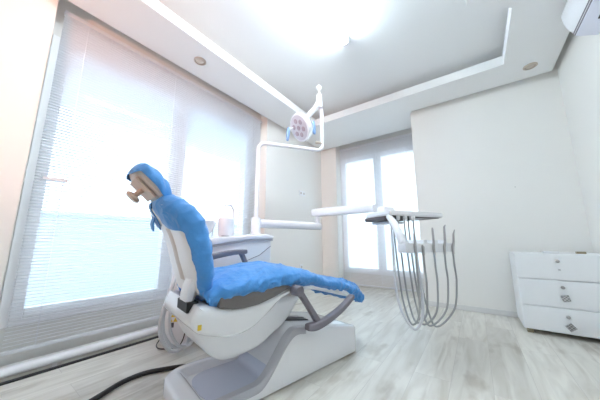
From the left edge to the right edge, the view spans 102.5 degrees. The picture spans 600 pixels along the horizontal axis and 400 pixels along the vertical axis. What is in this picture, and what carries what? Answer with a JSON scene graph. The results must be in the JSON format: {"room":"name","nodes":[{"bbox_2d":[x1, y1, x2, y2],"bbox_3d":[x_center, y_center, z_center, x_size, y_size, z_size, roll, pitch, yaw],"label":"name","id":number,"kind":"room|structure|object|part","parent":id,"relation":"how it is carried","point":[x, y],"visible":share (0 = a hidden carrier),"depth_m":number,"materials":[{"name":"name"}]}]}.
{"room":"dental clinic","nodes":[
{"label":"dental clinic","id":0,"kind":"room"},
{"bbox_2d":[0,0,58,293],"bbox_3d":[-2.444,-0.463,0.853,0.140,2.760,1.984,-7,-12,35],"label":"wall","id":1,"kind":"structure","parent":0,"point":[26,26],"depth_m":1.59,"materials":[{"name":"beige paint"}]},
{"bbox_2d":[0,0,260,366],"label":"window","id":2,"kind":"structure","parent":1,"relation":"in","point":[11,270],"depth_m":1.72,"materials":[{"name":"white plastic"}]},
{"bbox_3d":[-1.783,-0.149,1.748,0.045,0.080,0.135,-7,-12,35],"label":"handle","id":3,"kind":"part","parent":2,"relation":"part of","materials":[{"name":"white plastic"}]},
{"bbox_3d":[-1.609,-0.160,2.101,0.076,2.020,0.950,-7,-12,35],"label":"sash","id":4,"kind":"part","parent":2,"relation":"part of","materials":[{"name":"white plastic"}]},
{"bbox_2d":[0,10,261,356],"bbox_3d":[-1.207,-0.115,2.530,0.036,2.465,2.143,-7,-12,35],"label":"blind","id":5,"kind":"object","parent":2,"relation":"attached to","point":[80,39],"visible":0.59,"depth_m":2.10,"materials":[{"name":"white plastic"}]},
{"bbox_3d":[-1.746,-0.236,1.790,0.029,2.415,0.002,-7,-12,35],"label":"ladder cord","id":6,"kind":"part","parent":5,"relation":"part of","materials":[{"name":"white fabric"}]},
{"bbox_3d":[-1.207,1.089,2.325,0.028,0.022,2.143,-7,-12,35],"label":"rail","id":7,"kind":"part","parent":5,"relation":"part of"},
{"bbox_3d":[-1.326,-0.138,2.366,0.029,2.415,0.002,-7,-12,35],"label":"ladder cord","id":8,"kind":"part","parent":5,"relation":"part of","materials":[{"name":"white fabric"}]},
{"bbox_3d":[-1.022,-0.067,2.782,0.029,2.415,0.002,-7,-12,35],"label":"ladder cord","id":9,"kind":"part","parent":5,"relation":"part of","materials":[{"name":"white fabric"}]},
{"bbox_3d":[-0.672,0.015,3.262,0.029,2.415,0.002,-7,-12,35],"label":"ladder cord","id":10,"kind":"part","parent":5,"relation":"part of","materials":[{"name":"white fabric"}]},
{"bbox_3d":[-1.028,-0.024,2.897,0.076,2.020,0.960,-7,-12,35],"label":"sash","id":11,"kind":"part","parent":2,"relation":"part of","materials":[{"name":"white plastic"}]},
{"bbox_2d":[258,115,322,275],"bbox_3d":[-0.090,0.086,4.079,0.140,2.760,1.565,-7,-12,35],"label":"wall","id":12,"kind":"structure","parent":0,"point":[284,172],"depth_m":3.88,"materials":[{"name":"beige paint"}]},
{"bbox_2d":[0,286,599,399],"bbox_3d":[0.040,1.074,1.363,3.685,0.100,6.120,-7,-12,35],"label":"floor","id":13,"kind":"structure","parent":0,"point":[473,355],"depth_m":1.54,"materials":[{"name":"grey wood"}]},
{"bbox_2d":[0,327,157,378],"bbox_3d":[-1.937,0.924,0.994,0.052,0.071,2.780,-7,-12,35],"label":"pipe","id":14,"kind":"object","parent":13,"relation":"on","point":[52,360],"visible":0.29,"depth_m":1.57,"materials":[{"name":"white plastic"}]},
{"bbox_2d":[0,325,157,377],"bbox_3d":[-2.037,0.965,1.072,0.170,0.018,2.800,-7,-12,35],"label":"baseboard","id":15,"kind":"structure","parent":13,"relation":"on","point":[20,362],"depth_m":1.71,"materials":[{"name":"white wood"}]},
{"bbox_2d":[0,336,158,385],"bbox_3d":[-1.902,0.950,0.964,0.025,0.010,2.780,-7,-12,35],"label":"strip","id":16,"kind":"object","parent":13,"relation":"on","point":[155,337],"visible":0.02,"depth_m":1.55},
{"bbox_2d":[89,364,183,399],"bbox_3d":[-0.927,0.991,1.243,0.227,0.024,0.823,-7,-12,35],"label":"cable","id":17,"kind":"object","parent":13,"relation":"on","point":[172,367],"visible":0.7,"depth_m":1.37,"materials":[{"name":"black rubber"}]},
{"bbox_2d":[156,311,190,349],"bbox_3d":[-0.970,0.958,1.876,0.245,0.300,0.208,2,-10,-12],"label":"control box","id":18,"kind":"object","parent":13,"relation":"on","point":[180,336],"visible":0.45,"depth_m":1.84,"materials":[{"name":"white plastic"}]},
{"bbox_2d":[158,204,272,352],"bbox_3d":[-0.672,0.569,1.975,0.863,1.100,0.342,9,-13,-41],"label":"dental cuspidor unit","id":19,"kind":"object","parent":13,"relation":"on","point":[258,246],"visible":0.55,"depth_m":1.92,"materials":[{"name":"white plastic"}]},
{"bbox_2d":[204,220,215,233],"bbox_3d":[-0.790,0.240,1.938,0.206,0.138,0.206,9,-13,-41],"label":"bowl","id":20,"kind":"object","parent":19,"relation":"on","point":[210,224],"depth_m":1.91,"materials":[{"name":"white plastic"}]},
{"bbox_2d":[218,204,234,236],"bbox_3d":[-0.611,0.169,2.050,0.133,0.285,0.171,-7,-12,35],"label":"cup","id":21,"kind":"object","parent":19,"relation":"on","point":[226,226],"depth_m":1.97,"materials":[{"name":"white plastic"}]},
{"bbox_2d":[210,234,272,244],"bbox_3d":[-0.621,0.362,2.057,0.725,0.147,0.340,9,-13,-41],"label":"countertop","id":22,"kind":"structure","parent":19,"relation":"on","point":[215,240],"depth_m":1.95,"materials":[{"name":"white plastic"}]},
{"bbox_2d":[250,85,323,233],"bbox_3d":[-0.114,-0.459,2.561,0.764,1.675,0.302,2,-10,-12],"label":"lamp","id":23,"kind":"object","parent":19,"relation":"on","point":[302,127],"visible":0.98,"depth_m":2.56,"materials":[{"name":"white plastic"}]},
{"bbox_3d":[-0.130,-0.720,2.633,0.041,0.157,0.040,-7,-12,35],"label":"handle","id":24,"kind":"part","parent":23,"relation":"part of","materials":[{"name":"blue plastic"}]},
{"bbox_3d":[-0.086,-0.227,2.465,0.734,0.965,0.039,3,-10,-18],"label":"swing arm","id":25,"kind":"part","parent":23,"relation":"part of","materials":[{"name":"white plastic"}]},
{"bbox_3d":[0.153,-0.798,2.655,0.041,0.157,0.040,-7,-12,35],"label":"handle","id":26,"kind":"part","parent":23,"relation":"part of","materials":[{"name":"blue plastic"}]},
{"bbox_3d":[0.244,-0.823,2.676,0.041,0.320,0.042,-7,-12,35],"label":"post","id":27,"kind":"part","parent":23,"relation":"part of","materials":[{"name":"white plastic"}]},
{"bbox_2d":[260,205,457,330],"bbox_3d":[0.432,0.457,2.097,1.575,0.930,0.777,-7,-12,37],"label":"dental instrument unit","id":28,"kind":"object","parent":23,"relation":"attached to","point":[384,215],"visible":1,"depth_m":1.66,"materials":[{"name":"white plastic"}]},
{"bbox_3d":[-0.078,0.263,2.528,0.776,0.083,0.084,7,-12,-36],"label":"arm","id":29,"kind":"part","parent":28,"relation":"part of","materials":[{"name":"white plastic"}]},
{"bbox_3d":[0.393,0.105,2.421,0.079,0.127,0.955,5,-11,-29],"label":"spring arm","id":30,"kind":"part","parent":28,"relation":"part of","materials":[{"name":"white plastic"}]},
{"bbox_3d":[0.691,0.185,1.905,0.150,0.018,0.190,4,-10,-22],"label":"under plate","id":31,"kind":"part","parent":28,"relation":"part of","materials":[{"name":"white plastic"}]},
{"bbox_2d":[366,210,442,217],"bbox_3d":[0.832,0.129,1.953,0.559,0.038,0.310,4,-10,-22],"label":"tray","id":32,"kind":"object","parent":28,"relation":"on","point":[387,213],"depth_m":1.80,"materials":[{"name":"white plastic"}]},
{"bbox_2d":[126,163,364,399],"bbox_3d":[-0.238,0.479,1.585,1.581,1.148,0.666,9,-13,-41],"label":"dental chair","id":33,"kind":"object","parent":13,"relation":"on","point":[240,315],"visible":1,"depth_m":1.27,"materials":[{"name":"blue leather"}]},
{"bbox_3d":[-0.790,-0.030,1.167,0.086,0.088,0.068,9,-13,-41],"label":"adjusting knob","id":34,"kind":"part","parent":33,"relation":"part of","materials":[{"name":"beige plastic"}]},
{"bbox_3d":[-0.774,-0.049,1.185,0.091,0.085,0.180,9,-13,-41],"label":"plate","id":35,"kind":"part","parent":33,"relation":"part of","materials":[{"name":"beige plastic"}]},
{"bbox_3d":[-0.651,0.240,1.248,0.229,0.457,0.430,9,-13,-41],"label":"backrest","id":36,"kind":"part","parent":33,"relation":"part of","materials":[{"name":"white plastic"}]},
{"bbox_3d":[-0.641,0.223,1.260,0.276,0.485,0.510,9,-13,-41],"label":"backrest","id":37,"kind":"part","parent":33,"relation":"part of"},
{"bbox_3d":[-0.605,0.401,1.677,0.507,0.104,0.061,9,-13,-41],"label":"armrest","id":38,"kind":"part","parent":33,"relation":"part of","materials":[{"name":"grey plastic"}]},
{"bbox_3d":[-0.345,0.718,1.444,0.690,0.252,0.330,9,-13,-41],"label":"lift arm","id":39,"kind":"part","parent":33,"relation":"part of","materials":[{"name":"white plastic"}]},
{"bbox_3d":[-0.121,0.595,1.668,1.275,0.339,0.579,9,-13,-41],"label":"seat","id":40,"kind":"part","parent":33,"relation":"part of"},
{"bbox_3d":[0.203,0.707,1.524,0.441,0.151,0.046,9,-13,-41],"label":"armrest","id":41,"kind":"part","parent":33,"relation":"part of","materials":[{"name":"grey plastic"}]},
{"bbox_2d":[509,251,599,338],"bbox_3d":[2.312,0.812,2.127,0.605,0.672,0.454,-7,-12,35],"label":"dresser","id":42,"kind":"object","parent":13,"relation":"on","point":[559,292],"visible":0.99,"depth_m":2.00,"materials":[{"name":"white paint"}]},
{"bbox_3d":[2.198,0.561,2.010,0.597,0.212,0.017,-7,-12,35],"label":"drawer","id":43,"kind":"part","parent":42,"relation":"part of","materials":[{"name":"white paint"}]},
{"bbox_3d":[2.198,0.777,1.973,0.597,0.214,0.017,-7,-12,35],"label":"drawer","id":44,"kind":"part","parent":42,"relation":"part of","materials":[{"name":"white paint"}]},
{"bbox_3d":[2.198,0.984,1.938,0.597,0.193,0.017,-7,-12,35],"label":"drawer","id":45,"kind":"part","parent":42,"relation":"part of","materials":[{"name":"white paint"}]},
{"bbox_3d":[2.168,0.803,1.965,0.056,0.056,0.024,-7,-12,35],"label":"knob","id":46,"kind":"part","parent":42,"relation":"part of","materials":[{"name":"metal"}]},
{"bbox_3d":[2.170,1.021,1.927,0.065,0.065,0.024,-7,-12,35],"label":"knob","id":47,"kind":"part","parent":42,"relation":"part of","materials":[{"name":"metal"}]},
{"bbox_2d":[68,0,569,149],"bbox_3d":[0.063,-1.578,1.638,3.145,0.100,5.665,-7,-12,35],"label":"ceiling","id":48,"kind":"structure","parent":0,"point":[536,31],"depth_m":2.49,"materials":[{"name":"white paint"}]},
{"bbox_2d":[194,57,205,65],"bbox_3d":[-1.002,-1.390,2.414,0.116,0.010,0.116,-7,-12,35],"label":"recessed light","id":49,"kind":"object","parent":48,"relation":"in","point":[201,61],"visible":1,"depth_m":2.41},
{"bbox_2d":[523,62,537,69],"bbox_3d":[2.376,-1.378,2.485,0.116,0.010,0.116,-7,-12,35],"label":"recessed light","id":50,"kind":"object","parent":48,"relation":"in","point":[532,65],"visible":1,"depth_m":2.48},
{"bbox_2d":[321,146,343,278],"bbox_3d":[0.482,0.200,4.753,0.670,2.760,0.215,-7,-12,35],"label":"wall","id":51,"kind":"structure","parent":0,"point":[332,242],"depth_m":4.55,"materials":[{"name":"beige paint"}]},
{"bbox_2d":[158,0,508,119],"bbox_3d":[0.040,-1.736,1.841,3.685,0.080,6.120,-7,-12,35],"label":"ceiling","id":52,"kind":"structure","parent":0,"point":[394,46],"depth_m":2.40,"materials":[{"name":"white paint"}]},
{"bbox_2d":[313,0,348,46],"bbox_3d":[0.091,-1.647,1.873,0.067,0.084,1.275,-7,-12,35],"label":"lamp","id":53,"kind":"object","parent":52,"relation":"attached to","point":[323,6],"visible":1,"depth_m":2.12,"materials":[{"name":"white plastic"}]},
{"bbox_2d":[410,63,593,311],"bbox_3d":[2.470,-0.074,3.140,1.562,2.760,0.950,-7,-12,35],"label":"wall","id":54,"kind":"structure","parent":0,"point":[498,164],"depth_m":2.73,"materials":[{"name":"beige paint"}]},
{"bbox_2d":[340,128,424,292],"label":"window","id":55,"kind":"structure","parent":54,"relation":"in","point":[375,174],"depth_m":4.23,"materials":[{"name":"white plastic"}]},
{"bbox_3d":[1.129,0.233,4.410,0.640,2.050,0.076,-7,-12,35],"label":"sash","id":56,"kind":"part","parent":55,"relation":"part of","materials":[{"name":"white plastic"}]},
{"bbox_2d":[339,133,424,292],"bbox_3d":[1.337,0.190,4.128,1.380,2.510,0.036,-7,-12,35],"label":"blind","id":57,"kind":"object","parent":55,"relation":"attached to","point":[399,141],"visible":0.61,"depth_m":4.16,"materials":[{"name":"white plastic"}]},
{"bbox_3d":[1.345,0.194,4.121,0.002,2.460,0.029,-7,-12,35],"label":"ladder cord","id":58,"kind":"part","parent":57,"relation":"part of","materials":[{"name":"white fabric"}]},
{"bbox_3d":[1.337,1.417,3.919,1.380,0.022,0.028,-7,-12,35],"label":"rail","id":59,"kind":"part","parent":57,"relation":"part of","materials":[{"name":"white plastic"}]},
{"bbox_3d":[1.751,0.145,3.833,0.002,2.460,0.029,-7,-12,35],"label":"ladder cord","id":60,"kind":"part","parent":57,"relation":"part of","materials":[{"name":"white fabric"}]},
{"bbox_3d":[1.681,0.167,4.018,0.640,2.050,0.076,-7,-12,35],"label":"sash","id":61,"kind":"part","parent":55,"relation":"part of","materials":[{"name":"white plastic"}]},
{"bbox_2d":[428,301,518,317],"bbox_3d":[2.147,1.198,2.556,1.462,0.055,0.014,-7,-12,35],"label":"baseboard","id":62,"kind":"structure","parent":54,"relation":"attached to","point":[430,303],"depth_m":2.67,"materials":[{"name":"white wood"}]},
{"bbox_2d":[556,32,599,252],"bbox_3d":[1.267,-0.572,0.216,0.150,2.760,5.270,-7,-12,35],"label":"wall","id":63,"kind":"structure","parent":0,"point":[578,61],"depth_m":2.14,"materials":[{"name":"beige paint"}]},
{"bbox_2d":[561,0,599,35],"bbox_3d":[1.878,-1.405,1.493,0.165,0.279,0.866,-7,-12,35],"label":"air conditioner","id":64,"kind":"object","parent":63,"relation":"attached to","point":[580,17],"visible":1,"depth_m":1.73,"materials":[{"name":"white plastic"}]},
{"bbox_3d":[1.898,-1.298,1.460,0.108,0.057,0.866,-7,-12,35],"label":"underside panel","id":65,"kind":"part","parent":64,"relation":"part of","materials":[{"name":"white plastic"}]},
{"label":"outside","id":66,"kind":"structure","parent":0,"visible":0},
{"bbox_2d":[349,234,422,270],"bbox_3d":[2.672,1.155,4.614,6.200,1.070,1.980,-7,-12,35],"label":"parapet","id":67,"kind":"object","parent":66,"point":[351,236],"depth_m":6.17,"materials":[{"name":"paint"}]},
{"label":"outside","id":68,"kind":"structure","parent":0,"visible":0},
{"bbox_2d":[24,211,236,306],"bbox_3d":[-1.758,0.963,3.931,0.190,1.220,9.500,-7,-12,35],"label":"parapet","id":69,"kind":"object","parent":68,"point":[61,261],"depth_m":2.85,"materials":[{"name":"paint"}]},
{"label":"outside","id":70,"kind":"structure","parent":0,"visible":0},
{"bbox_2d":[62,63,361,190],"bbox_3d":[-1.292,-0.991,3.923,1.020,0.170,9.500,-7,-12,35],"label":"soffit","id":71,"kind":"structure","parent":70,"point":[352,181],"depth_m":3.04,"materials":[{"name":"paint"}]}
]}

